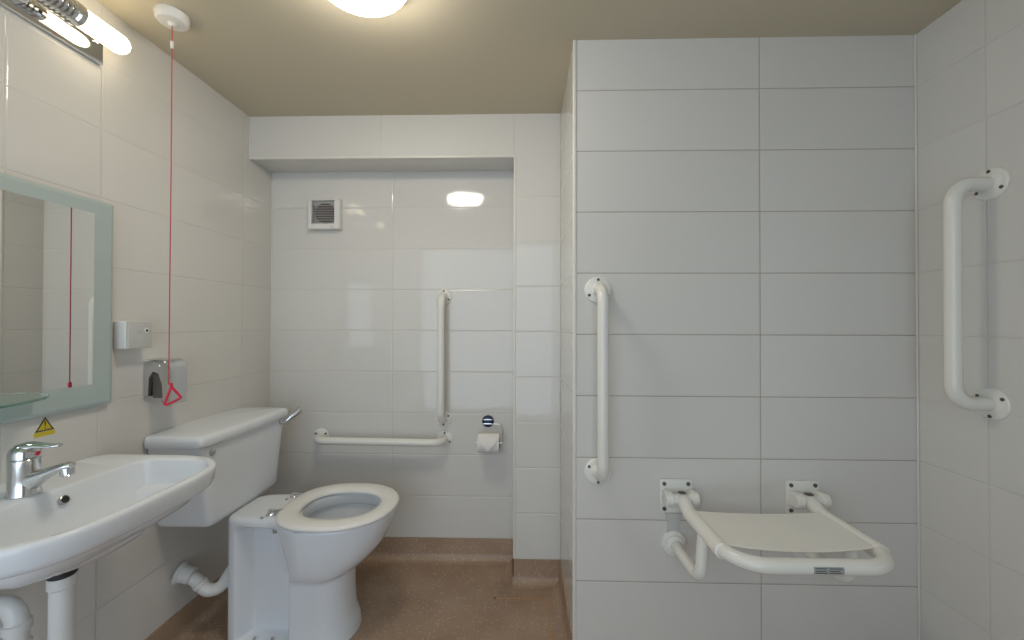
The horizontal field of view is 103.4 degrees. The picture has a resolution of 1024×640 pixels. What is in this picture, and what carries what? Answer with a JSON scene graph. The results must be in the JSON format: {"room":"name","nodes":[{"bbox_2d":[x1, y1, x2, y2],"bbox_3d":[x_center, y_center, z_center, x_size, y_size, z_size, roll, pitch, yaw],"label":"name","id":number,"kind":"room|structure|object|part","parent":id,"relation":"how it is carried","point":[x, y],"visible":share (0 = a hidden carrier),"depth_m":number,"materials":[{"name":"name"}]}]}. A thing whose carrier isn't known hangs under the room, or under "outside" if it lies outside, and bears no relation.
{"room":"accessible bathroom","nodes":[
{"label":"accessible bathroom","id":0,"kind":"room"},
{"bbox_2d":[0,0,271,639],"bbox_3d":[-1.279,0.106,0.534,0.120,2.072,3.145,0,-1,1],"label":"wall","id":1,"kind":"structure","parent":0,"point":[70,122],"depth_m":1.32,"materials":[{"name":"white tile"}]},
{"bbox_2d":[34,417,54,437],"bbox_3d":[-1.206,0.275,1.044,0.001,0.049,0.046,0,-1,1],"label":"warning sticker","id":2,"kind":"object","parent":1,"relation":"attached to","point":[45,425],"visible":1,"depth_m":1.04,"materials":[{"name":"yellow"}]},
{"bbox_2d":[0,172,112,423],"bbox_3d":[-1.199,-0.051,0.916,0.020,0.587,0.570,0,-1,1],"label":"wall mirror","id":3,"kind":"object","parent":1,"relation":"attached to","point":[56,245],"visible":1,"depth_m":1.05,"materials":[{"name":"green glass"}]},
{"bbox_2d":[0,393,48,408],"bbox_3d":[-1.131,0.182,0.817,0.122,0.006,0.370,0,-1,1],"label":"glass shelf","id":4,"kind":"object","parent":3,"relation":"attached to","point":[16,400],"visible":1,"depth_m":0.92,"materials":[{"name":"green"}]},
{"bbox_2d":[0,189,94,396],"bbox_3d":[-1.192,-0.062,0.915,0.006,0.484,0.459,0,-1,1],"label":"mirror glass","id":5,"kind":"object","parent":3,"relation":"attached to","point":[47,243],"depth_m":1.03,"materials":[{"name":"white"}]},
{"bbox_2d":[0,0,130,64],"bbox_3d":[-1.161,-0.795,0.921,0.094,0.103,0.550,0,-1,1],"label":"light","id":6,"kind":"object","parent":1,"relation":"attached to","point":[70,22],"visible":1,"depth_m":1.07,"materials":[{"name":"silver metal"}]},
{"bbox_2d":[0,454,215,588],"bbox_3d":[-0.997,0.462,0.914,0.426,0.145,0.533,0,-1,1],"label":"washbasin","id":7,"kind":"object","parent":1,"relation":"attached to","point":[81,518],"visible":1,"depth_m":0.91,"materials":[{"name":"ceramic"}]},
{"bbox_2d":[0,568,78,639],"bbox_3d":[-1.086,0.677,0.880,0.253,0.288,0.050,0,-1,-1],"label":"pipe","id":8,"kind":"object","parent":7,"relation":"attached to","point":[16,618],"visible":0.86,"depth_m":0.87,"materials":[{"name":"white plastic"}]},
{"bbox_2d":[4,441,75,499],"bbox_3d":[-1.055,0.331,0.902,0.123,0.118,0.056,0,-1,1],"label":"mixer tap","id":9,"kind":"object","parent":7,"relation":"on","point":[26,478],"visible":1,"depth_m":0.89,"materials":[{"name":"silver metal"}]},
{"bbox_3d":[-1.060,0.281,0.905,0.084,0.019,0.036,0,-1,1],"label":"lever","id":10,"kind":"part","parent":9,"relation":"part of","materials":[{"name":"silver metal"}]},
{"bbox_3d":[-1.049,0.355,0.908,0.108,0.070,0.044,0,-1,-8],"label":"spout","id":11,"kind":"part","parent":9,"relation":"part of","materials":[{"name":"silver metal"}]},
{"bbox_2d":[113,321,151,348],"bbox_3d":[-1.176,0.046,1.257,0.051,0.086,0.082,0,-1,1],"label":"box","id":12,"kind":"object","parent":1,"relation":"attached to","point":[126,334],"visible":1,"depth_m":1.23,"materials":[{"name":"silver metal"}]},
{"bbox_3d":[-1.157,0.046,1.257,0.007,0.084,0.080,0,-1,1],"label":"plate","id":13,"kind":"part","parent":12,"relation":"part of","materials":[{"name":"grey plastic"}]},
{"bbox_2d":[144,358,187,404],"bbox_3d":[-1.156,0.206,1.352,0.086,0.155,0.078,0,-1,1],"label":"soap dispenser","id":14,"kind":"object","parent":1,"relation":"attached to","point":[156,385],"visible":0.88,"depth_m":1.33,"materials":[{"name":"silver metal"}]},
{"bbox_2d":[145,576,227,639],"bbox_3d":[-1.201,1.095,0.523,0.040,0.115,2.905,0,-1,1],"label":"baseboard","id":15,"kind":"structure","parent":1,"relation":"attached to","point":[189,620],"depth_m":1.50,"materials":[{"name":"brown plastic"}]},
{"bbox_2d":[171,561,227,596],"bbox_3d":[-1.109,0.940,1.480,0.204,0.129,0.074,0,-1,-16],"label":"pipe","id":16,"kind":"object","parent":1,"relation":"attached to","point":[187,574],"visible":0.92,"depth_m":1.45,"materials":[{"name":"white plastic"}]},
{"bbox_2d":[191,563,556,639],"bbox_3d":[0.026,1.194,0.491,2.736,0.100,3.145,0,-1,1],"label":"floor","id":17,"kind":"structure","parent":0,"point":[396,601],"depth_m":1.62,"materials":[{"name":"brown plastic"}]},
{"bbox_2d":[144,407,398,639],"bbox_3d":[-0.812,0.765,1.544,0.766,0.774,0.490,0,-1,1],"label":"toilet","id":18,"kind":"object","parent":17,"relation":"on","point":[293,558],"visible":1,"depth_m":1.44,"materials":[{"name":"white ceramic"}]},
{"bbox_3d":[-1.089,0.401,1.554,0.210,0.044,0.490,0,-1,1],"label":"cistern lid","id":19,"kind":"part","parent":18,"relation":"part of","materials":[{"name":"white ceramic"}]},
{"bbox_3d":[-0.838,0.688,1.453,0.056,0.018,0.017,0,-1,-6],"label":"hinge arm","id":20,"kind":"part","parent":18,"relation":"part of","materials":[{"name":"silver metal"}]},
{"bbox_3d":[-0.962,0.415,1.759,0.089,0.071,0.034,0,-1,-24],"label":"flush lever","id":21,"kind":"part","parent":18,"relation":"part of","materials":[{"name":"silver metal"}]},
{"bbox_2d":[494,589,550,639],"bbox_3d":[0.033,1.154,1.542,0.223,0.001,0.385,0,-1,1],"label":"trim","id":22,"kind":"structure","parent":17,"relation":"on","point":[495,597],"depth_m":1.67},
{"bbox_2d":[271,171,513,538],"bbox_3d":[0.066,0.122,2.013,2.496,2.072,0.120,0,-1,1],"label":"wall","id":23,"kind":"structure","parent":0,"point":[354,308],"depth_m":1.97,"materials":[{"name":"white tile"}]},
{"bbox_2d":[269,173,272,494],"bbox_3d":[-1.181,0.163,1.981,0.005,1.776,0.005,0,-1,1],"label":"trim","id":24,"kind":"structure","parent":23,"relation":"attached to","point":[272,173],"depth_m":1.98,"materials":[{"name":"beige plastic"}]},
{"bbox_2d":[308,199,342,230],"bbox_3d":[-0.909,-0.512,1.966,0.157,0.148,0.034,0,-1,1],"label":"fan","id":25,"kind":"object","parent":23,"relation":"attached to","point":[323,214],"visible":1,"depth_m":1.96,"materials":[{"name":"white plastic"}]},
{"bbox_2d":[313,428,451,446],"bbox_3d":[-0.629,0.569,1.919,0.679,0.080,0.095,0,-1,1],"label":"grab rail","id":26,"kind":"object","parent":23,"relation":"attached to","point":[321,436],"visible":1,"depth_m":1.88,"materials":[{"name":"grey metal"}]},
{"bbox_2d":[361,537,512,564],"bbox_3d":[-0.587,1.109,1.940,1.196,0.115,0.040,0,-1,1],"label":"baseboard","id":27,"kind":"structure","parent":23,"relation":"attached to","point":[390,550],"depth_m":1.95,"materials":[{"name":"brown plastic"}]},
{"bbox_2d":[436,289,451,425],"bbox_3d":[-0.332,0.182,1.915,0.074,0.664,0.095,0,-1,1],"label":"grab rail","id":28,"kind":"object","parent":23,"relation":"attached to","point":[443,418],"visible":1,"depth_m":1.87,"materials":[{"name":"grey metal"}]},
{"bbox_3d":[-0.332,0.182,1.913,0.034,0.624,0.091,0,-1,1],"label":"rail","id":29,"kind":"part","parent":28,"relation":"part of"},
{"bbox_2d":[477,433,499,452],"bbox_3d":[-0.108,0.574,1.886,0.101,0.090,0.099,0,-1,1],"label":"toilet roll","id":30,"kind":"object","parent":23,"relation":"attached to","point":[486,442],"visible":1,"depth_m":1.85,"materials":[{"name":"white paper"}]},
{"bbox_2d":[476,415,502,443],"bbox_3d":[-0.105,0.518,1.921,0.128,0.118,0.064,0,-1,1],"label":"toilet roll holder","id":31,"kind":"object","parent":23,"relation":"attached to","point":[487,421],"visible":0.99,"depth_m":1.94,"materials":[{"name":"silver metal"}]},
{"bbox_2d":[504,558,513,582],"bbox_3d":[-0.011,1.109,1.860,0.040,0.115,0.171,0,-1,1],"label":"baseboard","id":32,"kind":"structure","parent":23,"relation":"attached to","point":[509,567],"depth_m":1.83,"materials":[{"name":"brown plastic"}]},
{"bbox_2d":[250,113,558,172],"bbox_3d":[-0.483,-0.821,1.892,1.400,0.191,0.167,0,-1,1],"label":"wall","id":33,"kind":"structure","parent":0,"point":[518,135],"depth_m":1.81,"materials":[{"name":"white tile"}]},
{"bbox_2d":[249,117,250,156],"bbox_3d":[-1.183,-0.828,1.824,0.005,0.181,0.004,0,-1,1],"label":"trim","id":34,"kind":"structure","parent":33,"relation":"attached to","point":[249,117],"depth_m":1.82,"materials":[{"name":"beige plastic"}]},
{"bbox_2d":[249,155,513,159],"bbox_3d":[-0.587,-0.728,1.812,1.196,0.011,0.011,0,-1,1],"label":"trim","id":35,"kind":"structure","parent":33,"relation":"attached to","point":[438,156],"depth_m":1.81,"materials":[{"name":"beige plastic"}]},
{"bbox_2d":[513,157,515,558],"bbox_3d":[0.011,0.163,1.789,0.011,1.776,0.011,0,-1,1],"label":"trim","id":36,"kind":"structure","parent":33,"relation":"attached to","point":[514,271],"depth_m":1.78,"materials":[{"name":"beige plastic"}]},
{"bbox_2d":[97,0,961,116],"bbox_3d":[0.030,-0.977,0.511,2.736,0.100,3.145,0,-1,1],"label":"ceiling","id":37,"kind":"structure","parent":0,"point":[267,58],"depth_m":1.31,"materials":[{"name":"beige paint"}]},
{"bbox_2d":[153,4,189,405],"bbox_3d":[-1.028,-0.333,1.217,0.086,1.180,0.086,0,-1,1],"label":"pull cord","id":38,"kind":"object","parent":37,"relation":"hanging from","point":[170,17],"visible":1,"depth_m":1.21,"materials":[{"name":"red fabric"}]},
{"bbox_3d":[-1.028,-0.348,1.217,0.004,1.083,0.003,0,-1,1],"label":"cord","id":39,"kind":"part","parent":38,"relation":"part of","materials":[{"name":"red fabric"}]},
{"bbox_3d":[-1.022,0.228,1.219,0.043,0.058,0.007,1,-1,-42],"label":"triangle handle","id":40,"kind":"part","parent":38,"relation":"part of","materials":[{"name":"red plastic"}]},
{"bbox_2d":[153,4,189,31],"bbox_3d":[-1.027,-0.905,1.222,0.086,0.036,0.086,0,-1,1],"label":"switch","id":41,"kind":"object","parent":37,"relation":"attached to","point":[170,17],"depth_m":1.21,"materials":[{"name":"white plastic"}]},
{"bbox_2d":[330,0,405,16],"bbox_3d":[-0.393,-0.875,1.036,0.280,0.098,0.280,0,-1,1],"label":"ceiling light","id":42,"kind":"object","parent":37,"relation":"attached to","point":[366,8],"visible":1,"depth_m":1.08,"materials":[{"name":"white plastic"}]},
{"bbox_2d":[515,156,558,559],"bbox_3d":[0.113,0.216,1.867,0.204,1.881,0.167,0,-1,1],"label":"wall pier","id":43,"kind":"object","parent":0,"point":[537,178],"visible":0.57,"depth_m":1.78,"materials":[{"name":"white tile"}]},
{"bbox_2d":[512,559,558,589],"bbox_3d":[0.106,1.109,1.756,0.208,0.115,0.040,0,-1,1],"label":"baseboard","id":44,"kind":"object","parent":43,"relation":"attached to","point":[527,573],"visible":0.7,"depth_m":1.77,"materials":[{"name":"brown plastic"}]},
{"bbox_2d":[560,35,917,639],"bbox_3d":[0.757,0.120,1.621,1.096,2.072,0.629,0,-1,1],"label":"wall partition","id":45,"kind":"structure","parent":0,"point":[745,207],"depth_m":1.31,"materials":[{"name":"white tile"}]},
{"bbox_2d":[559,113,560,559],"bbox_3d":[0.210,0.068,1.780,0.005,1.967,0.005,0,-1,1],"label":"trim","id":46,"kind":"structure","parent":45,"relation":"attached to","point":[559,113],"depth_m":1.78,"materials":[{"name":"beige plastic"}]},
{"bbox_2d":[552,560,571,639],"bbox_3d":[0.185,1.107,1.541,0.040,0.115,0.466,0,-1,1],"label":"baseboard","id":47,"kind":"structure","parent":45,"relation":"attached to","point":[562,620],"depth_m":1.56,"materials":[{"name":"brown plastic"}]},
{"bbox_2d":[572,40,575,639],"bbox_3d":[0.204,0.064,1.323,0.012,1.967,0.012,0,-1,1],"label":"trim","id":48,"kind":"structure","parent":45,"relation":"attached to","point":[574,41],"depth_m":1.32,"materials":[{"name":"beige plastic"}]},
{"bbox_2d":[585,277,610,484],"bbox_3d":[0.278,0.197,1.266,0.086,0.675,0.104,0,-1,1],"label":"grab rail","id":49,"kind":"object","parent":45,"relation":"attached to","point":[597,289],"visible":1,"depth_m":1.22,"materials":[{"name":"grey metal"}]},
{"bbox_3d":[0.278,0.196,1.264,0.035,0.624,0.100,0,-1,1],"label":"rail","id":50,"kind":"part","parent":49,"relation":"part of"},
{"bbox_2d":[659,479,894,582],"bbox_3d":[0.727,0.634,1.118,0.511,0.246,0.370,0,-1,1],"label":"shower seat","id":51,"kind":"object","parent":45,"relation":"attached to","point":[807,529],"visible":1,"depth_m":1.10,"materials":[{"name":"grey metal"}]},
{"bbox_3d":[0.522,0.657,1.305,0.052,0.068,0.005,0,-1,1],"label":"link plate","id":52,"kind":"part","parent":51,"relation":"part of","materials":[{"name":"grey plastic"}]},
{"bbox_3d":[0.528,0.567,1.304,0.104,0.108,0.008,0,-1,1],"label":"mounting plate","id":53,"kind":"part","parent":51,"relation":"part of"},
{"bbox_3d":[0.523,0.662,1.193,0.039,0.142,0.199,0,-1,1],"label":"support leg","id":54,"kind":"part","parent":51,"relation":"part of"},
{"bbox_3d":[0.929,0.568,1.294,0.104,0.108,0.008,0,-1,1],"label":"mounting plate","id":55,"kind":"part","parent":51,"relation":"part of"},
{"bbox_3d":[0.727,0.582,1.076,0.428,0.035,0.284,0,-1,1],"label":"seat frame","id":56,"kind":"part","parent":51,"relation":"part of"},
{"bbox_3d":[0.924,0.663,1.183,0.039,0.142,0.199,0,-1,1],"label":"support leg","id":57,"kind":"part","parent":51,"relation":"part of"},
{"bbox_2d":[914,34,920,639],"bbox_3d":[1.294,0.066,1.290,0.006,1.967,0.006,0,-1,1],"label":"trim","id":58,"kind":"structure","parent":45,"relation":"attached to","point":[915,35],"depth_m":1.29,"materials":[{"name":"beige plastic"}]},
{"bbox_2d":[916,0,1023,639],"bbox_3d":[1.336,0.111,0.468,0.120,2.072,3.145,0,-1,1],"label":"wall","id":59,"kind":"structure","parent":0,"point":[970,59],"depth_m":1.13,"materials":[{"name":"white tile"}]},
{"bbox_2d":[943,167,1011,419],"bbox_3d":[1.232,-0.071,1.090,0.120,0.678,0.088,0,-1,1],"label":"grab rail","id":60,"kind":"object","parent":59,"relation":"attached to","point":[991,403],"visible":1,"depth_m":1.08,"materials":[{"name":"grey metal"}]}
]}

